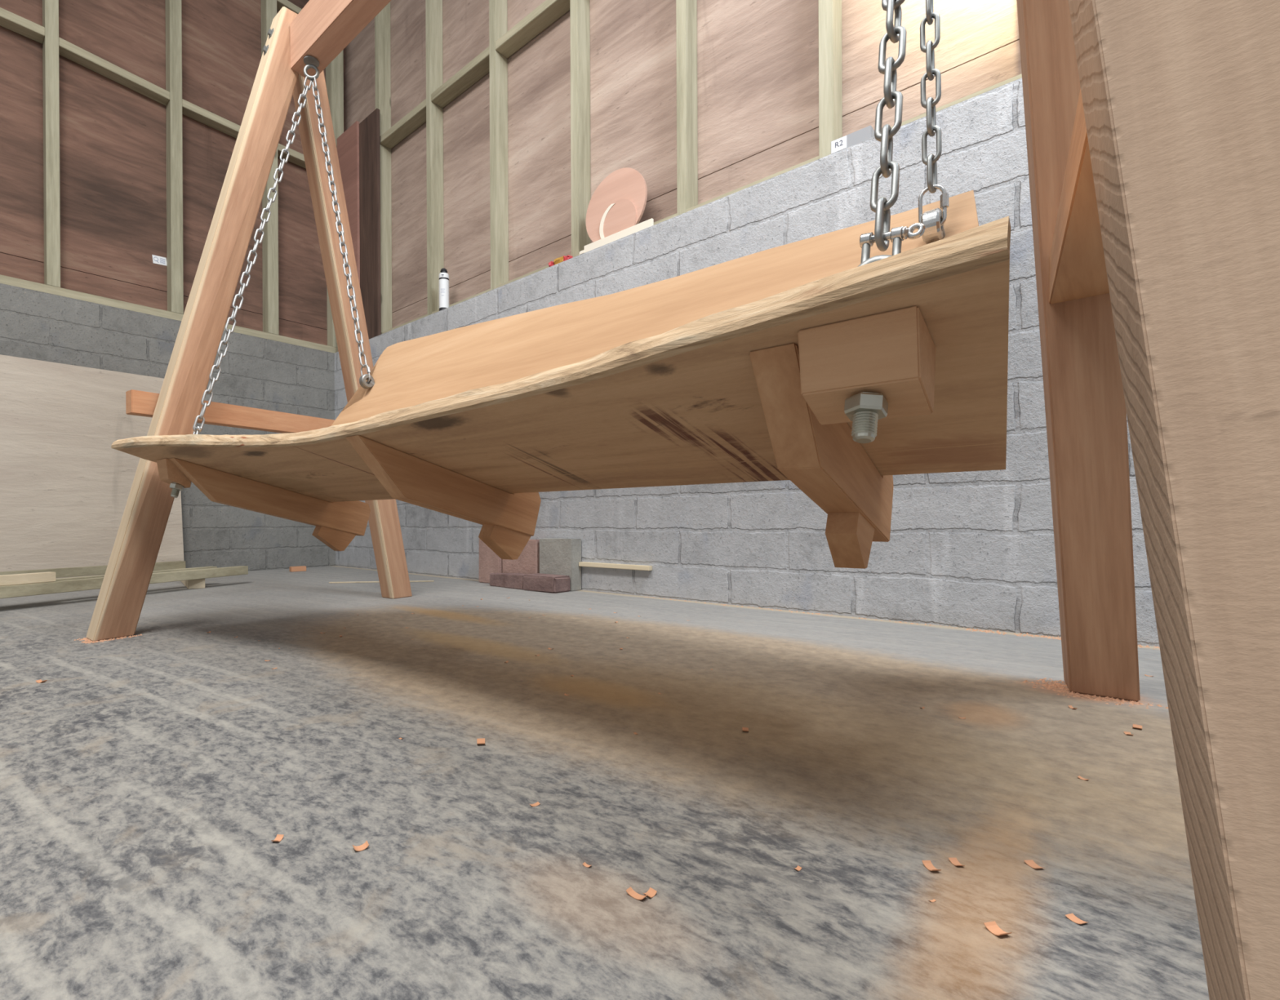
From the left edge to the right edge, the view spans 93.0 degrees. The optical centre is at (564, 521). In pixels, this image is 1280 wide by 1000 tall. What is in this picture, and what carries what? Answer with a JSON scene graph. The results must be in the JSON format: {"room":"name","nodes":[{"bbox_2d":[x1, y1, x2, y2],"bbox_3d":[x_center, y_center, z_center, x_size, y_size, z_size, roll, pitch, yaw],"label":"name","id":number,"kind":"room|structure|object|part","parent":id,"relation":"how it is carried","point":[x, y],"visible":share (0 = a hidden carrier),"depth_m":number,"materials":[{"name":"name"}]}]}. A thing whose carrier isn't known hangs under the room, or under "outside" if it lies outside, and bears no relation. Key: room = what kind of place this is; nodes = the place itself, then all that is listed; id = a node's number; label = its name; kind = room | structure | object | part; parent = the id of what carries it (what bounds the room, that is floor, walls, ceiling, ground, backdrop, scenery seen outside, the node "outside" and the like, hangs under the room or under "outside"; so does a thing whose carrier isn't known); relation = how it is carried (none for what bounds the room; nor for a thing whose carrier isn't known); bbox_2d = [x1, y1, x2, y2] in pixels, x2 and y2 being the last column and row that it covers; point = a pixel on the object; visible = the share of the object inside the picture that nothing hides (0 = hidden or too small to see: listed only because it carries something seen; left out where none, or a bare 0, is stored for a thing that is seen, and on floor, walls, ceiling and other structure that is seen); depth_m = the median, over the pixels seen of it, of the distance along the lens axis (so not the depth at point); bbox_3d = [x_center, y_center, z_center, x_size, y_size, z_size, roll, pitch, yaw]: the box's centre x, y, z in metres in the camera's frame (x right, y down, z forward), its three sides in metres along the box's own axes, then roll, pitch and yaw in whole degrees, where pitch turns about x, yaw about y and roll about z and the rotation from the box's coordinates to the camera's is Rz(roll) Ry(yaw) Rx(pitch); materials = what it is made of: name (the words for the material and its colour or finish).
{"room":"woodworking workshop","nodes":[
{"label":"woodworking workshop","id":0,"kind":"room"},
{"bbox_2d":[0,0,345,571],"bbox_3d":[-3.537,-1.931,2.675,0.215,4.550,5.567,0,0,43],"label":"wall","id":1,"kind":"structure","parent":0,"point":[121,121],"depth_m":3.72,"materials":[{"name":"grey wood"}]},
{"bbox_2d":[151,254,166,266],"bbox_3d":[-2.525,-1.627,3.761,0.003,0.054,0.081,0,0,43],"label":"sticker","id":2,"kind":"object","parent":1,"relation":"attached to","point":[156,260],"visible":1,"depth_m":3.76,"materials":[{"name":"white paper"}]},
{"bbox_3d":[-3.550,-1.264,2.577,0.095,0.047,5.400,0,0,43],"label":"sole plate","id":3,"kind":"part","parent":1,"relation":"part of","materials":[{"name":"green wood"}]},
{"bbox_2d":[502,539,539,573],"bbox_3d":[-0.208,0.208,3.063,0.258,0.236,0.074,0,0,43],"label":"brick","id":4,"kind":"object","parent":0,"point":[528,562],"visible":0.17,"depth_m":3.00,"materials":[{"name":"brick"}]},
{"bbox_2d":[0,565,1209,999],"bbox_3d":[-0.490,0.393,-0.091,8.600,0.120,5.600,0,0,43],"label":"floor","id":5,"kind":"structure","parent":0,"point":[147,785],"depth_m":0.70,"materials":[{"name":"concrete"}]},
{"bbox_2d":[35,679,47,683],"bbox_3d":[-1.082,0.331,1.248,0.016,0.005,0.011,0,0,14],"label":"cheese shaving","id":6,"kind":"object","parent":5,"relation":"on","point":[40,681],"visible":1,"depth_m":1.25,"materials":[{"name":"brown wood"}]},
{"bbox_2d":[0,354,183,578],"bbox_3d":[-3.182,-0.261,2.816,0.084,1.205,2.440,0,0,43],"label":"plywood sheet","id":7,"kind":"object","parent":5,"relation":"on","point":[64,491],"visible":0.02,"depth_m":3.30,"materials":[{"name":"beige wood"}]},
{"bbox_2d":[74,634,142,643],"bbox_3d":[-1.300,0.332,1.722,0.110,0.004,0.149,0,0,43],"label":"sawdust","id":8,"kind":"object","parent":5,"relation":"on","point":[89,641],"visible":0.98,"depth_m":1.69,"materials":[{"name":"brown wood"}]},
{"bbox_2d":[181,578,204,589],"bbox_3d":[-2.064,0.310,3.319,0.072,0.050,0.816,0,0,-36],"label":"offcut","id":9,"kind":"object","parent":5,"relation":"on","point":[199,583],"visible":0.39,"depth_m":2.99,"materials":[{"name":"brown wood"}]},
{"bbox_2d":[0,560,185,577],"bbox_3d":[-2.794,0.267,2.718,0.050,0.046,2.102,0,0,28],"label":"batten","id":10,"kind":"object","parent":9,"relation":"on","point":[95,570],"visible":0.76,"depth_m":3.17,"materials":[{"name":"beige wood"}]},
{"bbox_2d":[0,565,248,598],"bbox_3d":[-2.139,0.265,2.180,0.050,0.044,2.281,0,0,22],"label":"batten","id":11,"kind":"object","parent":9,"relation":"on","point":[72,585],"visible":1,"depth_m":2.52,"materials":[{"name":"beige wood"}]},
{"bbox_2d":[0,571,56,586],"bbox_3d":[-2.320,0.225,1.784,0.045,0.038,1.393,0,0,22],"label":"batten","id":12,"kind":"object","parent":11,"relation":"on","point":[38,577],"visible":1,"depth_m":2.33,"materials":[{"name":"brown wood"}]},
{"bbox_2d":[56,566,217,581],"bbox_3d":[-2.244,0.265,2.188,0.050,0.046,2.147,0,0,21],"label":"batten","id":13,"kind":"object","parent":9,"relation":"on","point":[202,567],"visible":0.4,"depth_m":2.89,"materials":[{"name":"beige wood"}]},
{"bbox_2d":[271,834,284,841],"bbox_3d":[-0.297,0.329,0.624,0.008,0.003,0.012,0,0,6],"label":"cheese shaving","id":14,"kind":"object","parent":5,"relation":"on","point":[279,837],"visible":1,"depth_m":0.63,"materials":[{"name":"brown wood"}]},
{"bbox_2d":[288,565,306,572],"bbox_3d":[-1.775,0.316,4.012,0.096,0.032,0.045,0,0,-41],"label":"offcut","id":15,"kind":"object","parent":5,"relation":"on","point":[302,568],"visible":1,"depth_m":3.99,"materials":[{"name":"brown wood"}]},
{"bbox_2d":[352,840,368,851],"bbox_3d":[-0.206,0.328,0.608,0.014,0.004,0.011,0,0,-31],"label":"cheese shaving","id":16,"kind":"object","parent":5,"relation":"on","point":[358,848],"visible":1,"depth_m":0.61,"materials":[{"name":"brown wood"}]},
{"bbox_2d":[328,580,433,583],"bbox_3d":[-0.984,0.326,3.246,0.552,0.007,0.008,0,0,-5],"label":"lath","id":17,"kind":"object","parent":5,"relation":"on","point":[411,580],"visible":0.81,"depth_m":3.24,"materials":[{"name":"brown wood"}]},
{"bbox_2d":[476,737,484,744],"bbox_3d":[-0.124,0.327,0.893,0.013,0.004,0.020,0,0,-5],"label":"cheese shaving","id":18,"kind":"object","parent":5,"relation":"on","point":[479,741],"visible":1,"depth_m":0.90,"materials":[{"name":"brown wood"}]},
{"bbox_2d":[479,538,502,583],"bbox_3d":[-0.372,0.206,3.200,0.163,0.242,0.089,0,0,43],"label":"brick","id":19,"kind":"object","parent":5,"relation":"on","point":[490,562],"visible":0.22,"depth_m":3.17,"materials":[{"name":"brick"}]},
{"bbox_2d":[489,573,510,587],"bbox_3d":[-0.308,0.293,3.040,0.125,0.066,0.087,0,0,43],"label":"brick","id":20,"kind":"object","parent":5,"relation":"on","point":[497,580],"visible":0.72,"depth_m":3.01,"materials":[{"name":"brick"}]},
{"bbox_2d":[504,573,525,589],"bbox_3d":[-0.215,0.292,2.944,0.138,0.069,0.093,0,0,43],"label":"brick","id":21,"kind":"object","parent":5,"relation":"on","point":[512,580],"visible":0.71,"depth_m":2.92,"materials":[{"name":"brick"}]},
{"bbox_2d":[529,801,540,806],"bbox_3d":[-0.035,0.328,0.700,0.011,0.002,0.007,0,0,-29],"label":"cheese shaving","id":22,"kind":"object","parent":5,"relation":"on","point":[537,803],"visible":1,"depth_m":0.70,"materials":[{"name":"brown wood"}]},
{"bbox_2d":[523,573,570,593],"bbox_3d":[-0.084,0.288,2.825,0.215,0.075,0.115,0,0,43],"label":"brick","id":23,"kind":"object","parent":5,"relation":"on","point":[537,582],"visible":1,"depth_m":2.77,"materials":[{"name":"brick"}]},
{"bbox_2d":[539,537,581,591],"bbox_3d":[-0.022,0.204,2.892,0.215,0.243,0.071,0,0,43],"label":"paver","id":24,"kind":"object","parent":5,"relation":"on","point":[557,556],"visible":0.74,"depth_m":2.84,"materials":[{"name":"grey concrete"}]},
{"bbox_2d":[582,862,591,867],"bbox_3d":[0.022,0.328,0.575,0.008,0.002,0.004,0,0,38],"label":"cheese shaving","id":25,"kind":"object","parent":5,"relation":"on","point":[584,864],"visible":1,"depth_m":0.58,"materials":[{"name":"brown wood"}]},
{"bbox_2d":[626,886,647,899],"bbox_3d":[0.063,0.327,0.528,0.018,0.004,0.008,0,0,43],"label":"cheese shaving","id":26,"kind":"object","parent":5,"relation":"on","point":[630,891],"visible":1,"depth_m":0.53,"materials":[{"name":"brown wood"}]},
{"bbox_2d":[643,887,657,897],"bbox_3d":[0.075,0.328,0.531,0.011,0.003,0.009,0,0,-43],"label":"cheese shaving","id":27,"kind":"object","parent":5,"relation":"on","point":[651,892],"visible":1,"depth_m":0.53,"materials":[{"name":"brown wood"}]},
{"bbox_2d":[86,0,1279,999],"bbox_3d":[-0.183,-0.766,1.467,2.543,2.190,1.243,0,0,43],"label":"stand","id":28,"kind":"object","parent":5,"relation":"on","point":[1153,126],"visible":0.94,"depth_m":0.34,"materials":[{"name":"red wood"}]},
{"bbox_3d":[-1.160,-0.763,1.992,0.105,2.298,0.106,-3,-17,41],"label":"leg","id":29,"kind":"part","parent":28,"relation":"part of","materials":[{"name":"red wood"}]},
{"bbox_2d":[192,75,311,434],"bbox_3d":[-0.983,-0.891,1.928,0.052,1.360,0.464,0,0,18],"label":"chain","id":30,"kind":"object","parent":28,"relation":"hanging from","point":[197,429],"visible":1,"depth_m":1.89,"materials":[{"name":"metal"}]},
{"bbox_2d":[303,55,319,66],"bbox_3d":[-0.896,-1.634,2.134,0.052,0.020,0.052,0,0,43],"label":"washer","id":31,"kind":"object","parent":28,"relation":"in","point":[309,60],"depth_m":2.13,"materials":[{"name":"metal"}]},
{"bbox_2d":[311,76,370,382],"bbox_3d":[-0.748,-0.997,1.994,0.025,1.150,0.419,0,0,-44],"label":"chain","id":32,"kind":"object","parent":28,"relation":"hanging from","point":[341,244],"visible":0.98,"depth_m":1.98,"materials":[{"name":"metal"}]},
{"bbox_3d":[-0.873,-0.745,2.488,0.097,2.203,0.101,-1,10,42],"label":"leg","id":33,"kind":"part","parent":28,"relation":"part of","materials":[{"name":"red wood"}]},
{"bbox_2d":[859,0,924,263],"bbox_3d":[0.403,-0.891,0.713,0.053,1.368,0.421,0,0,33],"label":"chain","id":34,"kind":"object","parent":28,"relation":"hanging from","point":[896,33],"visible":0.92,"depth_m":0.58,"materials":[{"name":"metal"}]},
{"bbox_2d":[111,190,1010,568],"bbox_3d":[-0.286,-0.234,1.260,2.015,0.661,0.715,0,0,43],"label":"bench","id":35,"kind":"object","parent":34,"relation":"hanging from","point":[815,367],"visible":1,"depth_m":0.85,"materials":[{"name":"brown wood"}]},
{"bbox_3d":[-0.600,-0.424,1.862,0.025,0.025,0.014,0,-27,42],"label":"stem","id":36,"kind":"part","parent":35,"relation":"part of","materials":[{"name":"metal"}]},
{"bbox_3d":[-0.329,-0.146,1.219,2.016,0.028,0.544,0,-15,41],"label":"seat","id":37,"kind":"part","parent":35,"relation":"part of","materials":[{"name":"brown wood"}]},
{"bbox_3d":[-0.076,-0.328,1.364,1.750,0.525,0.030,0,-28,41],"label":"backrest","id":38,"kind":"part","parent":35,"relation":"part of","materials":[{"name":"beige wood"}]},
{"bbox_3d":[0.525,-0.408,0.856,0.025,0.025,0.014,0,-27,42],"label":"stem","id":39,"kind":"part","parent":35,"relation":"part of","materials":[{"name":"metal"}]},
{"bbox_2d":[918,0,949,226],"bbox_3d":[0.517,-0.992,0.866,0.034,1.168,0.060,0,0,6],"label":"chain","id":40,"kind":"object","parent":28,"relation":"hanging from","point":[931,161],"visible":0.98,"depth_m":0.85,"materials":[{"name":"metal"}]},
{"bbox_3d":[0.796,-0.751,0.966,0.095,2.249,0.109,-5,11,34],"label":"leg","id":41,"kind":"part","parent":28,"relation":"part of","materials":[{"name":"red wood"}]},
{"bbox_3d":[0.444,-0.753,0.498,0.099,2.274,0.097,-6,-18,39],"label":"leg","id":42,"kind":"part","parent":28,"relation":"part of","materials":[{"name":"brown wood"}]},
{"bbox_2d":[742,727,748,732],"bbox_3d":[0.282,0.325,0.939,0.010,0.004,0.013,0,0,19],"label":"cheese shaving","id":43,"kind":"object","parent":5,"relation":"on","point":[744,729],"visible":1,"depth_m":0.94,"materials":[{"name":"brown wood"}]},
{"bbox_2d":[793,865,801,871],"bbox_3d":[0.220,0.327,0.568,0.007,0.002,0.005,0,0,-31],"label":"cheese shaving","id":44,"kind":"object","parent":5,"relation":"on","point":[798,868],"visible":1,"depth_m":0.57,"materials":[{"name":"brown wood"}]},
{"bbox_2d":[644,596,1159,648],"bbox_3d":[0.933,0.320,2.036,1.601,0.004,0.077,0,0,43],"label":"sawdust","id":45,"kind":"object","parent":5,"relation":"on","point":[973,629],"visible":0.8,"depth_m":1.75,"materials":[{"name":"brown wood"}]},
{"bbox_2d":[921,860,941,871],"bbox_3d":[0.345,0.325,0.568,0.009,0.004,0.015,0,0,-1],"label":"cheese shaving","id":46,"kind":"object","parent":5,"relation":"on","point":[927,864],"visible":1,"depth_m":0.57,"materials":[{"name":"brown wood"}]},
{"bbox_2d":[948,857,964,866],"bbox_3d":[0.374,0.326,0.575,0.008,0.003,0.012,0,0,2],"label":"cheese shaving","id":47,"kind":"object","parent":5,"relation":"on","point":[954,861],"visible":1,"depth_m":0.58,"materials":[{"name":"brown wood"}]},
{"bbox_2d":[983,920,1011,935],"bbox_3d":[0.345,0.325,0.480,0.012,0.004,0.014,0,0,-11],"label":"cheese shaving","id":48,"kind":"object","parent":5,"relation":"on","point":[992,926],"visible":1,"depth_m":0.48,"materials":[{"name":"brown wood"}]},
{"bbox_2d":[1023,859,1045,868],"bbox_3d":[0.445,0.326,0.571,0.010,0.002,0.013,0,0,-4],"label":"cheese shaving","id":49,"kind":"object","parent":5,"relation":"on","point":[1031,863],"visible":1,"depth_m":0.57,"materials":[{"name":"brown wood"}]},
{"bbox_2d":[1065,913,1088,924],"bbox_3d":[0.419,0.326,0.494,0.009,0.002,0.012,0,0,-15],"label":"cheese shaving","id":50,"kind":"object","parent":5,"relation":"on","point":[1072,917],"visible":1,"depth_m":0.49,"materials":[{"name":"brown wood"}]},
{"bbox_2d":[1077,775,1088,780],"bbox_3d":[0.655,0.324,0.761,0.006,0.002,0.010,0,0,-27],"label":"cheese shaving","id":51,"kind":"object","parent":5,"relation":"on","point":[1078,776],"visible":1,"depth_m":0.76,"materials":[{"name":"brown wood"}]},
{"bbox_2d":[1022,677,1168,708],"bbox_3d":[0.974,0.321,1.137,0.120,0.005,0.212,0,0,-7],"label":"sawdust","id":52,"kind":"object","parent":5,"relation":"on","point":[1055,683],"visible":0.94,"depth_m":1.12,"materials":[{"name":"brown wood"}]},
{"bbox_2d":[1124,731,1133,735],"bbox_3d":[0.857,0.323,0.916,0.008,0.003,0.012,0,0,28],"label":"cheese shaving","id":53,"kind":"object","parent":5,"relation":"on","point":[1125,732],"visible":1,"depth_m":0.92,"materials":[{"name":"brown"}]},
{"bbox_2d":[1132,724,1142,729],"bbox_3d":[0.896,0.322,0.944,0.018,0.003,0.012,0,0,-42],"label":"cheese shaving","id":54,"kind":"object","parent":5,"relation":"on","point":[1135,726],"visible":1,"depth_m":0.95,"materials":[{"name":"brown wood"}]},
{"bbox_2d":[334,0,1159,647],"bbox_3d":[1.372,-1.955,1.796,8.402,4.550,0.215,0,0,43],"label":"wall","id":55,"kind":"structure","parent":0,"point":[501,122],"depth_m":2.50,"materials":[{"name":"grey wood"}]},
{"bbox_2d":[337,120,359,351],"bbox_3d":[-1.566,-2.042,4.366,0.295,1.576,0.018,0,0,43],"label":"board","id":56,"kind":"object","parent":55,"relation":"on","point":[348,143],"visible":0.55,"depth_m":4.30,"materials":[{"name":"brown wood"}]},
{"bbox_2d":[359,108,381,338],"bbox_3d":[-1.361,-2.037,4.208,0.250,1.566,0.024,0,0,43],"label":"plank","id":57,"kind":"object","parent":55,"relation":"on","point":[369,128],"visible":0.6,"depth_m":4.17,"materials":[{"name":"brown wood"}]},
{"bbox_2d":[439,267,448,311],"bbox_3d":[-0.725,-1.388,3.627,0.060,0.263,0.060,0,0,43],"label":"can","id":58,"kind":"object","parent":55,"relation":"on","point":[443,275],"visible":0.91,"depth_m":3.60,"materials":[{"name":"white metal"}]},
{"bbox_2d":[548,254,573,266],"bbox_3d":[-0.018,-1.277,2.966,0.144,0.036,0.045,0,0,43],"label":"wrapper","id":59,"kind":"object","parent":55,"relation":"on","point":[563,258],"visible":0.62,"depth_m":2.95,"materials":[{"name":"red plastic"}]},
{"bbox_2d":[578,561,652,570],"bbox_3d":[0.220,0.200,2.703,0.396,0.020,0.028,0,0,43],"label":"lath","id":60,"kind":"object","parent":55,"relation":"attached to","point":[642,567],"visible":1,"depth_m":2.68,"materials":[{"name":"brown wood"}]},
{"bbox_2d":[586,167,647,241],"bbox_3d":[0.231,-1.431,2.754,0.344,0.344,0.033,0,0,43],"label":"disc","id":61,"kind":"object","parent":55,"relation":"on","point":[626,183],"visible":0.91,"depth_m":2.75,"materials":[{"name":"pink plastic"}]},
{"bbox_2d":[579,217,653,254],"bbox_3d":[0.225,-1.278,2.723,0.416,0.036,0.015,0,0,43],"label":"trim","id":62,"kind":"structure","parent":55,"relation":"on","point":[648,223],"depth_m":2.70,"materials":[{"name":"beige paint"}]},
{"bbox_2d":[599,199,636,239],"bbox_3d":[0.240,-1.350,2.728,0.206,0.204,0.008,0,-1,43],"label":"disc","id":63,"kind":"object","parent":55,"relation":"on","point":[621,215],"visible":0.86,"depth_m":2.73,"materials":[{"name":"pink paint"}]},
{"bbox_3d":[1.409,-1.287,1.760,8.302,0.045,0.095,0,0,43],"label":"sole plate","id":64,"kind":"part","parent":55,"relation":"part of","materials":[{"name":"green wood"}]},
{"bbox_2d":[831,124,874,154],"bbox_3d":[0.979,-1.286,2.051,0.128,0.046,0.048,0,0,43],"label":"label","id":65,"kind":"object","parent":55,"relation":"on","point":[868,132],"visible":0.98,"depth_m":2.03,"materials":[{"name":"white paper"}]}
]}

